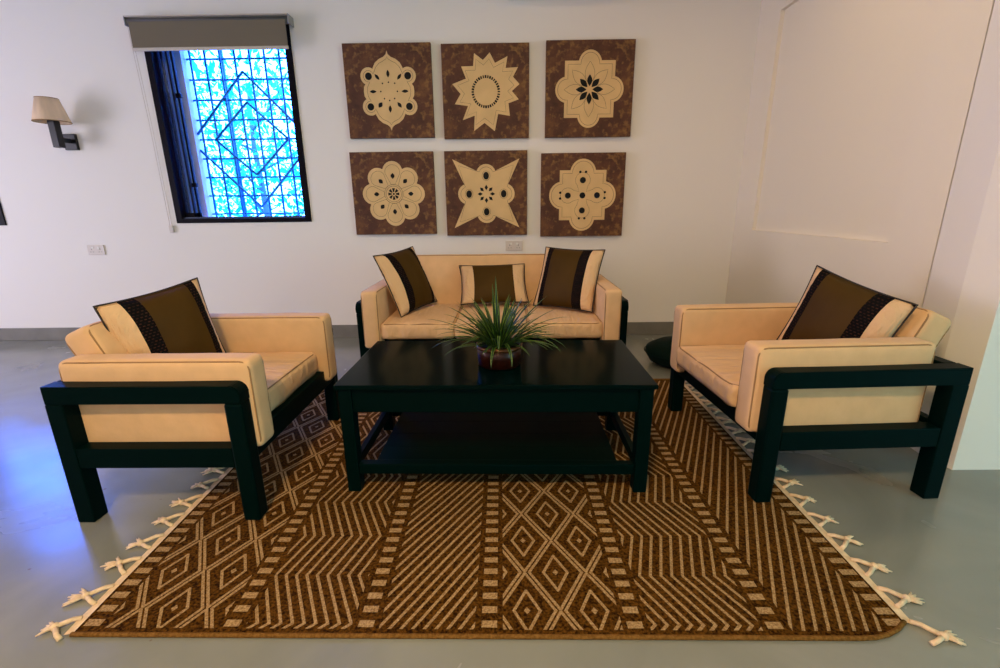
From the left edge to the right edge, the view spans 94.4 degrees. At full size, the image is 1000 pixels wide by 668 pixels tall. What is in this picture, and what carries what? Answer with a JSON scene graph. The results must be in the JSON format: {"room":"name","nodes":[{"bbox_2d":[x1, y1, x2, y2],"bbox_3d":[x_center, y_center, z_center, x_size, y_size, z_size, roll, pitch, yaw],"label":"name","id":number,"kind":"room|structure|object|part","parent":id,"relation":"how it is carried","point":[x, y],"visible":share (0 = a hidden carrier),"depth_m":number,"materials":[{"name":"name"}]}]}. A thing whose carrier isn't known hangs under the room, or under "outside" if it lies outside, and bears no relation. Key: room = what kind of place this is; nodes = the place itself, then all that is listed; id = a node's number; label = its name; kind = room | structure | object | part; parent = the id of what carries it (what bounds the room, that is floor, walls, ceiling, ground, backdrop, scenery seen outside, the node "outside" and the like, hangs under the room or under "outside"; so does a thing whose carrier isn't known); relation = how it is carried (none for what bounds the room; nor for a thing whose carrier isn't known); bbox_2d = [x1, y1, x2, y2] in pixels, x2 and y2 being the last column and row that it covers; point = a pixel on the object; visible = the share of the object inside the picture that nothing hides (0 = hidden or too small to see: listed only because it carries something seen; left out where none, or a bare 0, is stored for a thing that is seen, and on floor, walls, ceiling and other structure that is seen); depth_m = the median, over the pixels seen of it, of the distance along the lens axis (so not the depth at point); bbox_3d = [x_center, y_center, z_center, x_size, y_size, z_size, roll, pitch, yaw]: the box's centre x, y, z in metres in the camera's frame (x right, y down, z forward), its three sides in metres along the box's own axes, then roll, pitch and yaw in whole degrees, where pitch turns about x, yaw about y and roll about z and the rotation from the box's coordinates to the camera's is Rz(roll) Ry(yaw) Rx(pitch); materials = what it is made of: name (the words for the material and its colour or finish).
{"room":"living room","nodes":[
{"label":"living room","id":0,"kind":"room"},
{"bbox_2d":[0,0,760,327],"bbox_3d":[-1.428,-1.535,4.211,12.100,3.150,0.340,-1,15,0],"label":"wall","id":1,"kind":"structure","parent":0,"point":[694,59],"depth_m":4.03,"materials":[{"name":"white paint"}]},
{"bbox_2d":[0,202,6,224],"bbox_3d":[-5.099,-1.788,4.167,1.225,1.577,0.372,-1,15,0],"label":"window","id":2,"kind":"structure","parent":1,"relation":"in","point":[2,217],"depth_m":4.18,"materials":[{"name":"black"}]},
{"bbox_2d":[31,96,79,149],"bbox_3d":[-3.691,-1.743,3.837,0.252,0.379,0.295,-1,15,0],"label":"wall sconce","id":3,"kind":"object","parent":1,"relation":"attached to","point":[50,111],"visible":1,"depth_m":3.79,"materials":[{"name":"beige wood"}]},
{"bbox_3d":[-3.692,-1.833,3.790,0.248,0.176,0.248,-1,15,0],"label":"lamp shade","id":4,"kind":"part","parent":3,"relation":"part of","materials":[{"name":"beige fabric"}]},
{"bbox_3d":[-3.691,-1.748,3.814,0.252,0.006,0.252,-1,15,0],"label":"shade trim","id":5,"kind":"part","parent":3,"relation":"part of","materials":[{"name":"brown"}]},
{"bbox_3d":[-3.690,-1.662,3.848,0.058,0.210,0.058,-1,15,0],"label":"post","id":6,"kind":"part","parent":3,"relation":"part of","materials":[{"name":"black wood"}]},
{"bbox_3d":[-3.701,-1.645,3.931,0.034,0.035,0.111,-1,15,0],"label":"arm","id":7,"kind":"part","parent":3,"relation":"part of","materials":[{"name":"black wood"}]},
{"bbox_3d":[-3.709,-1.659,3.999,0.110,0.130,0.028,-1,15,0],"label":"wall plate","id":8,"kind":"part","parent":3,"relation":"part of","materials":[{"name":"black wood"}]},
{"bbox_2d":[87,245,105,254],"bbox_3d":[-3.711,-0.772,4.252,0.155,0.088,0.014,-1,15,0],"label":"wall socket","id":9,"kind":"object","parent":1,"relation":"attached to","point":[92,249],"visible":1,"depth_m":4.25,"materials":[{"name":"grey plastic"}]},
{"bbox_2d":[144,24,311,222],"bbox_3d":[-2.317,-1.815,4.143,1.220,1.577,0.372,-1,15,0],"label":"window","id":10,"kind":"structure","parent":1,"relation":"in","point":[175,99],"depth_m":4.15,"materials":[{"name":"black"}]},
{"bbox_3d":[-2.820,-1.767,4.022,0.070,1.380,0.005,-1,15,0],"label":"pane","id":11,"kind":"part","parent":10,"relation":"part of","materials":[{"name":"clear glass"}]},
{"bbox_3d":[-2.820,-1.772,4.021,0.105,1.470,0.024,-1,15,0],"label":"sash","id":12,"kind":"part","parent":10,"relation":"part of","materials":[{"name":"black"}]},
{"bbox_3d":[-2.808,-1.779,4.065,0.070,1.380,0.005,-1,15,0],"label":"pane","id":13,"kind":"part","parent":10,"relation":"part of","materials":[{"name":"clear glass"}]},
{"bbox_3d":[-2.808,-1.784,4.064,0.105,1.470,0.024,-1,15,0],"label":"sash","id":14,"kind":"part","parent":10,"relation":"part of","materials":[{"name":"black"}]},
{"bbox_2d":[123,13,293,232],"bbox_3d":[-2.333,-1.728,3.928,1.340,1.685,0.112,-1,15,0],"label":"roller blind","id":15,"kind":"object","parent":10,"relation":"attached to","point":[256,31],"visible":1,"depth_m":3.69,"materials":[{"name":"grey fabric"}]},
{"bbox_3d":[-2.985,-1.726,3.958,0.023,1.590,0.041,-1,15,0],"label":"pull chain","id":16,"kind":"part","parent":15,"relation":"part of","materials":[{"name":"beige"}]},
{"bbox_3d":[-2.329,-2.298,3.723,1.259,0.025,0.014,-1,15,0],"label":"rail","id":17,"kind":"part","parent":15,"relation":"part of","materials":[{"name":"beige metal"}]},
{"bbox_2d":[186,49,304,216],"bbox_3d":[-2.246,-1.853,4.277,1.080,1.577,0.093,-1,15,0],"label":"security grille","id":18,"kind":"object","parent":10,"relation":"attached to","point":[192,92],"depth_m":4.25,"materials":[{"name":"metal"}]},
{"bbox_2d":[0,322,673,340],"bbox_3d":[-2.519,-0.018,4.453,9.285,0.122,0.014,-1,15,0],"label":"baseboard","id":19,"kind":"structure","parent":1,"relation":"attached to","point":[633,328],"depth_m":4.45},
{"bbox_2d":[342,42,434,138],"bbox_3d":[-0.923,-2.024,3.869,0.722,0.718,0.040,-1,15,0],"label":"painting","id":20,"kind":"object","parent":1,"relation":"attached to","point":[389,86],"visible":1,"depth_m":3.85,"materials":[{"name":"brown fabric"}]},
{"bbox_2d":[349,151,436,234],"bbox_3d":[-0.934,-1.236,4.087,0.722,0.696,0.040,-1,15,0],"label":"painting","id":21,"kind":"object","parent":1,"relation":"attached to","point":[394,192],"visible":1,"depth_m":4.07,"materials":[{"name":"brown fabric"}]},
{"bbox_2d":[441,42,528,138],"bbox_3d":[-0.118,-2.019,3.866,0.720,0.718,0.040,-1,15,0],"label":"painting","id":22,"kind":"object","parent":1,"relation":"attached to","point":[485,86],"visible":1,"depth_m":3.85,"materials":[{"name":"brown fabric"}]},
{"bbox_2d":[444,150,526,235],"bbox_3d":[-0.120,-1.236,4.082,0.716,0.712,0.040,-1,15,0],"label":"painting","id":23,"kind":"object","parent":1,"relation":"attached to","point":[486,191],"visible":1,"depth_m":4.06,"materials":[{"name":"brown fabric"}]},
{"bbox_2d":[505,241,522,250],"bbox_3d":[0.128,-0.803,4.220,0.155,0.088,0.014,-1,15,0],"label":"wall socket","id":24,"kind":"object","parent":1,"relation":"attached to","point":[510,245],"visible":1,"depth_m":4.22,"materials":[{"name":"grey plastic"}]},
{"bbox_2d":[540,152,625,236],"bbox_3d":[0.724,-1.222,4.081,0.728,0.702,0.040,-1,15,0],"label":"painting","id":25,"kind":"object","parent":1,"relation":"attached to","point":[582,194],"visible":1,"depth_m":4.06,"materials":[{"name":"brown fabric"}]},
{"bbox_2d":[545,39,635,137],"bbox_3d":[0.742,-2.034,3.856,0.725,0.732,0.040,-1,15,0],"label":"painting","id":26,"kind":"object","parent":1,"relation":"attached to","point":[589,83],"visible":1,"depth_m":3.84,"materials":[{"name":"brown fabric"}]},
{"bbox_2d":[0,334,999,667],"bbox_3d":[-1.433,1.105,0.795,12.100,0.120,8.329,-1,15,0],"label":"floor","id":27,"kind":"structure","parent":0,"point":[944,550],"depth_m":1.63,"materials":[{"name":"grey concrete"}]},
{"bbox_2d":[355,254,628,357],"bbox_3d":[-0.051,-0.143,3.453,1.825,0.839,0.866,0,15,1],"label":"sofa","id":28,"kind":"object","parent":27,"relation":"on","point":[378,316],"visible":0.62,"depth_m":3.14,"materials":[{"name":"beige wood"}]},
{"bbox_3d":[-0.930,-0.275,3.475,0.067,0.070,0.770,0,15,1],"label":"arm rail","id":29,"kind":"part","parent":28,"relation":"part of","materials":[{"name":"black wood"}]},
{"bbox_3d":[-0.934,0.098,3.213,0.067,0.510,0.067,0,15,1],"label":"leg","id":30,"kind":"part","parent":28,"relation":"part of","materials":[{"name":"black wood"}]},
{"bbox_2d":[361,279,396,347],"bbox_3d":[-0.843,-0.191,3.421,0.129,0.396,0.798,0,15,1],"label":"cushion","id":31,"kind":"object","parent":28,"relation":"on","point":[378,306],"depth_m":3.06,"materials":[{"name":"beige fabric"}]},
{"bbox_2d":[373,246,436,317],"bbox_3d":[-0.676,-0.392,3.365,0.223,0.451,0.480,6,17,23],"label":"throw pillow","id":32,"kind":"object","parent":28,"relation":"on","point":[408,285],"visible":1,"depth_m":3.26,"materials":[{"name":"brown fabric"}]},
{"bbox_2d":[381,303,462,338],"bbox_3d":[-0.542,-0.109,3.401,0.499,0.133,0.718,0,15,1],"label":"seat cushion","id":33,"kind":"object","parent":28,"relation":"on","point":[417,324],"depth_m":3.08,"materials":[{"name":"beige fabric"}]},
{"bbox_2d":[417,254,543,304],"bbox_3d":[-0.047,-0.408,3.710,1.467,0.466,0.229,0,15,1],"label":"cushion","id":34,"kind":"object","parent":28,"relation":"on","point":[442,272],"depth_m":3.63,"materials":[{"name":"beige fabric"}]},
{"bbox_3d":[-0.056,0.054,3.176,1.691,0.095,0.042,0,15,1],"label":"rail","id":35,"kind":"part","parent":28,"relation":"part of","materials":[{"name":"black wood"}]},
{"bbox_2d":[454,303,527,338],"bbox_3d":[-0.052,-0.111,3.391,0.498,0.133,0.720,0,15,1],"label":"seat cushion","id":36,"kind":"object","parent":28,"relation":"on","point":[489,305],"depth_m":3.26,"materials":[{"name":"beige fabric"}]},
{"bbox_2d":[459,263,528,304],"bbox_3d":[-0.049,-0.383,3.525,0.515,0.273,0.220,-2,16,-5],"label":"throw pillow","id":37,"kind":"object","parent":28,"relation":"on","point":[477,281],"visible":0.98,"depth_m":3.47,"materials":[{"name":"brown fabric"}]},
{"bbox_2d":[526,303,602,337],"bbox_3d":[0.439,-0.114,3.380,0.498,0.133,0.718,0,15,1],"label":"seat cushion","id":38,"kind":"object","parent":28,"relation":"on","point":[573,323],"depth_m":3.05,"materials":[{"name":"beige fabric"}]},
{"bbox_2d":[533,247,604,312],"bbox_3d":[0.496,-0.405,3.362,0.465,0.426,0.235,9,18,31],"label":"throw pillow","id":39,"kind":"object","parent":28,"relation":"on","point":[569,277],"visible":1,"depth_m":3.29,"materials":[{"name":"brown fabric"}]},
{"bbox_2d":[593,274,621,339],"bbox_3d":[0.740,-0.201,3.386,0.130,0.396,0.797,0,15,1],"label":"cushion","id":40,"kind":"object","parent":28,"relation":"on","point":[607,308],"depth_m":3.02,"materials":[{"name":"beige fabric"}]},
{"bbox_3d":[0.824,0.088,3.175,0.067,0.510,0.067,0,15,1],"label":"leg","id":41,"kind":"part","parent":28,"relation":"part of","materials":[{"name":"black wood"}]},
{"bbox_3d":[0.827,-0.285,3.436,0.067,0.070,0.770,0,15,1],"label":"arm rail","id":42,"kind":"part","parent":28,"relation":"part of","materials":[{"name":"black wood"}]},
{"bbox_2d":[35,378,966,645],"bbox_3d":[-0.044,0.598,2.304,2.825,0.023,2.093,-1,15,0],"label":"area rug","id":43,"kind":"object","parent":27,"relation":"on","point":[692,555],"visible":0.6,"depth_m":1.63,"materials":[{"name":"fabric"}]},
{"bbox_2d":[40,312,339,521],"bbox_3d":[-1.328,0.256,2.204,0.817,0.763,0.958,0,15,1],"label":"armchair","id":44,"kind":"object","parent":43,"relation":"on","point":[110,406],"visible":0.87,"depth_m":1.79,"materials":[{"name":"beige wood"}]},
{"bbox_3d":[-1.654,0.500,1.813,0.067,0.508,0.067,0,15,1],"label":"leg","id":45,"kind":"part","parent":44,"relation":"part of","materials":[{"name":"black wood"}]},
{"bbox_2d":[65,321,128,354],"bbox_3d":[-1.605,0.086,2.160,0.267,0.405,0.600,0,15,1],"label":"cushion","id":46,"kind":"object","parent":44,"relation":"on","point":[93,338],"depth_m":1.85,"materials":[{"name":"beige fabric"}]},
{"bbox_3d":[-1.323,0.219,1.732,0.735,0.070,0.067,0,15,1],"label":"arm rail","id":47,"kind":"part","parent":44,"relation":"part of","materials":[{"name":"black wood"}]},
{"bbox_3d":[-1.320,0.470,1.801,0.601,0.082,0.061,0,15,1],"label":"rail","id":48,"kind":"part","parent":44,"relation":"part of","materials":[{"name":"black wood"}]},
{"bbox_2d":[93,277,225,353],"bbox_3d":[-1.511,0.014,2.119,0.183,0.493,0.497,7,17,25],"label":"throw pillow","id":49,"kind":"object","parent":44,"relation":"on","point":[176,318],"visible":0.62,"depth_m":2.04,"materials":[{"name":"brown fabric"}]},
{"bbox_2d":[59,353,273,445],"bbox_3d":[-1.304,0.263,1.835,0.741,0.374,0.129,0,15,1],"label":"cushion","id":50,"kind":"object","parent":44,"relation":"on","point":[134,424],"depth_m":1.78,"materials":[{"name":"beige fabric"}]},
{"bbox_3d":[-0.986,0.492,1.804,0.067,0.502,0.067,0,15,1],"label":"leg","id":51,"kind":"part","parent":44,"relation":"part of","materials":[{"name":"black wood"}]},
{"bbox_2d":[226,352,317,410],"bbox_3d":[-1.261,0.229,2.196,0.580,0.140,0.614,0,15,1],"label":"seat cushion","id":52,"kind":"object","parent":44,"relation":"on","point":[290,376],"depth_m":2.22,"materials":[{"name":"beige fabric"}]},
{"bbox_2d":[209,312,336,380],"bbox_3d":[-1.292,0.072,2.525,0.750,0.373,0.130,0,15,1],"label":"cushion","id":53,"kind":"object","parent":44,"relation":"on","point":[237,332],"depth_m":2.45,"materials":[{"name":"beige fabric"}]},
{"bbox_3d":[-0.975,0.329,2.220,0.042,0.095,0.824,0,15,1],"label":"rail","id":54,"kind":"part","parent":44,"relation":"part of","materials":[{"name":"black wood"}]},
{"bbox_3d":[-0.976,0.255,2.662,0.067,0.502,0.067,0,15,1],"label":"leg","id":55,"kind":"part","parent":44,"relation":"part of","materials":[{"name":"black wood"}]},
{"bbox_2d":[333,340,657,491],"bbox_3d":[-0.013,0.361,2.240,1.312,0.500,0.653,0,15,1],"label":"coffee table","id":56,"kind":"object","parent":43,"relation":"on","point":[540,415],"visible":1,"depth_m":2.01,"materials":[{"name":"black wood"}]},
{"bbox_3d":[-0.636,0.450,1.984,0.056,0.480,0.056,0,15,1],"label":"leg","id":57,"kind":"part","parent":56,"relation":"part of","materials":[{"name":"black wood"}]},
{"bbox_3d":[-0.623,0.298,2.534,0.056,0.480,0.056,0,15,1],"label":"leg","id":58,"kind":"part","parent":56,"relation":"part of","materials":[{"name":"black wood"}]},
{"bbox_2d":[377,412,615,459],"bbox_3d":[-0.011,0.497,2.274,1.054,0.020,0.522,0,15,1],"label":"shelf","id":59,"kind":"object","parent":56,"relation":"attached to","point":[415,435],"depth_m":2.23,"materials":[{"name":"black wood"}]},
{"bbox_2d":[431,276,565,369],"bbox_3d":[-0.004,-0.057,2.073,0.576,0.393,0.601,-14,20,-40],"label":"potted plant","id":60,"kind":"object","parent":56,"relation":"on","point":[497,349],"visible":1,"depth_m":2.03,"materials":[{"name":"green plant"}]},
{"bbox_3d":[-0.003,0.089,2.099,0.202,0.097,0.202,-1,15,0],"label":"pot","id":61,"kind":"part","parent":60,"relation":"part of","materials":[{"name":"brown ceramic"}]},
{"bbox_3d":[0.611,0.292,2.503,0.056,0.480,0.056,0,15,1],"label":"leg","id":62,"kind":"part","parent":56,"relation":"part of","materials":[{"name":"black wood"}]},
{"bbox_3d":[0.598,0.444,1.952,0.056,0.480,0.056,0,15,1],"label":"leg","id":63,"kind":"part","parent":56,"relation":"part of","materials":[{"name":"black wood"}]},
{"bbox_2d":[668,303,973,502],"bbox_3d":[1.427,0.202,2.279,0.918,0.764,0.952,-1,15,-2],"label":"armchair","id":64,"kind":"object","parent":43,"relation":"on","point":[841,393],"visible":0.88,"depth_m":1.87,"materials":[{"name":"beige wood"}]},
{"bbox_3d":[1.051,0.213,2.728,0.067,0.502,0.067,-1,15,-2],"label":"leg","id":65,"kind":"part","parent":64,"relation":"part of","materials":[{"name":"black wood"}]},
{"bbox_2d":[676,345,744,406],"bbox_3d":[1.324,0.184,2.271,0.712,0.127,0.606,-1,15,-2],"label":"seat cushion","id":66,"kind":"object","parent":64,"relation":"on","point":[718,367],"depth_m":2.25,"materials":[{"name":"beige fabric"}]},
{"bbox_3d":[1.060,0.286,2.289,0.042,0.095,0.818,-1,15,-2],"label":"rail","id":67,"kind":"part","parent":64,"relation":"part of","materials":[{"name":"black wood"}]},
{"bbox_2d":[670,303,797,371],"bbox_3d":[1.341,0.020,2.594,0.730,0.378,0.129,-1,15,-2],"label":"cushion","id":68,"kind":"object","parent":64,"relation":"on","point":[737,323],"depth_m":2.51,"materials":[{"name":"beige fabric"}]},
{"bbox_3d":[1.083,0.448,1.875,0.067,0.502,0.067,-1,15,-2],"label":"leg","id":69,"kind":"part","parent":64,"relation":"part of","materials":[{"name":"black wood"}]},
{"bbox_2d":[735,337,935,431],"bbox_3d":[1.368,0.208,1.910,0.728,0.378,0.129,-1,15,-2],"label":"cushion","id":70,"kind":"object","parent":64,"relation":"on","point":[865,406],"depth_m":1.86,"materials":[{"name":"beige fabric"}]},
{"bbox_2d":[776,265,917,339],"bbox_3d":[1.573,-0.032,2.160,0.185,0.543,0.543,-7,17,-21],"label":"throw pillow","id":71,"kind":"object","parent":64,"relation":"on","point":[831,305],"visible":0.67,"depth_m":2.08,"materials":[{"name":"brown fabric"}]},
{"bbox_3d":[1.440,0.415,1.879,0.648,0.082,0.061,-1,15,-2],"label":"rail","id":72,"kind":"part","parent":64,"relation":"part of","materials":[{"name":"black wood"}]},
{"bbox_3d":[1.437,0.165,1.810,0.782,0.070,0.067,-1,15,-2],"label":"arm rail","id":73,"kind":"part","parent":64,"relation":"part of","materials":[{"name":"black wood"}]},
{"bbox_2d":[894,307,950,345],"bbox_3d":[1.751,0.023,2.242,0.266,0.407,0.594,-1,15,-2],"label":"cushion","id":74,"kind":"object","parent":64,"relation":"on","point":[925,324],"depth_m":1.93,"materials":[{"name":"beige fabric"}]},
{"bbox_3d":[1.785,0.287,2.316,0.042,0.082,0.818,-1,15,-2],"label":"rail","id":75,"kind":"part","parent":64,"relation":"part of","materials":[{"name":"black wood"}]},
{"bbox_3d":[1.797,0.436,1.898,0.067,0.508,0.067,-1,15,-2],"label":"leg","id":76,"kind":"part","parent":64,"relation":"part of","materials":[{"name":"black wood"}]},
{"bbox_3d":[1.783,0.040,2.248,0.053,0.070,0.818,-1,15,-2],"label":"rail","id":77,"kind":"part","parent":64,"relation":"part of","materials":[{"name":"black wood"}]},
{"bbox_2d":[644,336,671,367],"bbox_3d":[1.362,0.136,3.578,0.480,0.198,0.480,-1,15,0],"label":"floor cushion","id":78,"kind":"object","parent":27,"relation":"on","point":[658,351],"visible":0.39,"depth_m":3.48,"materials":[{"name":"black fabric"}]},
{"bbox_2d":[725,0,993,307],"bbox_3d":[2.257,-1.256,3.044,0.315,3.150,2.015,-1,15,0],"label":"wall","id":79,"kind":"structure","parent":0,"point":[858,109],"depth_m":2.79,"materials":[{"name":"beige paint"}]},
{"bbox_2d":[910,0,999,469],"bbox_3d":[3.179,-0.954,1.911,2.258,3.150,0.412,-1,15,0],"label":"wall pier","id":80,"kind":"object","parent":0,"point":[963,285],"visible":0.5,"depth_m":2.04,"materials":[{"name":"white paint"}]},
{"label":"outside","id":81,"kind":"structure","parent":0,"visible":0},
{"bbox_3d":[-6.880,-2.952,17.189,34.000,0.100,25.371,-1,15,0],"label":"ground","id":82,"kind":"structure","parent":81,"visible":0},
{"bbox_2d":[187,49,304,216],"bbox_3d":[-3.660,-2.484,7.018,2.760,4.342,2.767,-1,15,0],"label":"leafy tree","id":83,"kind":"object","parent":82,"relation":"on","point":[261,189],"visible":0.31,"depth_m":6.69,"materials":[{"name":"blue plant"}]}
]}

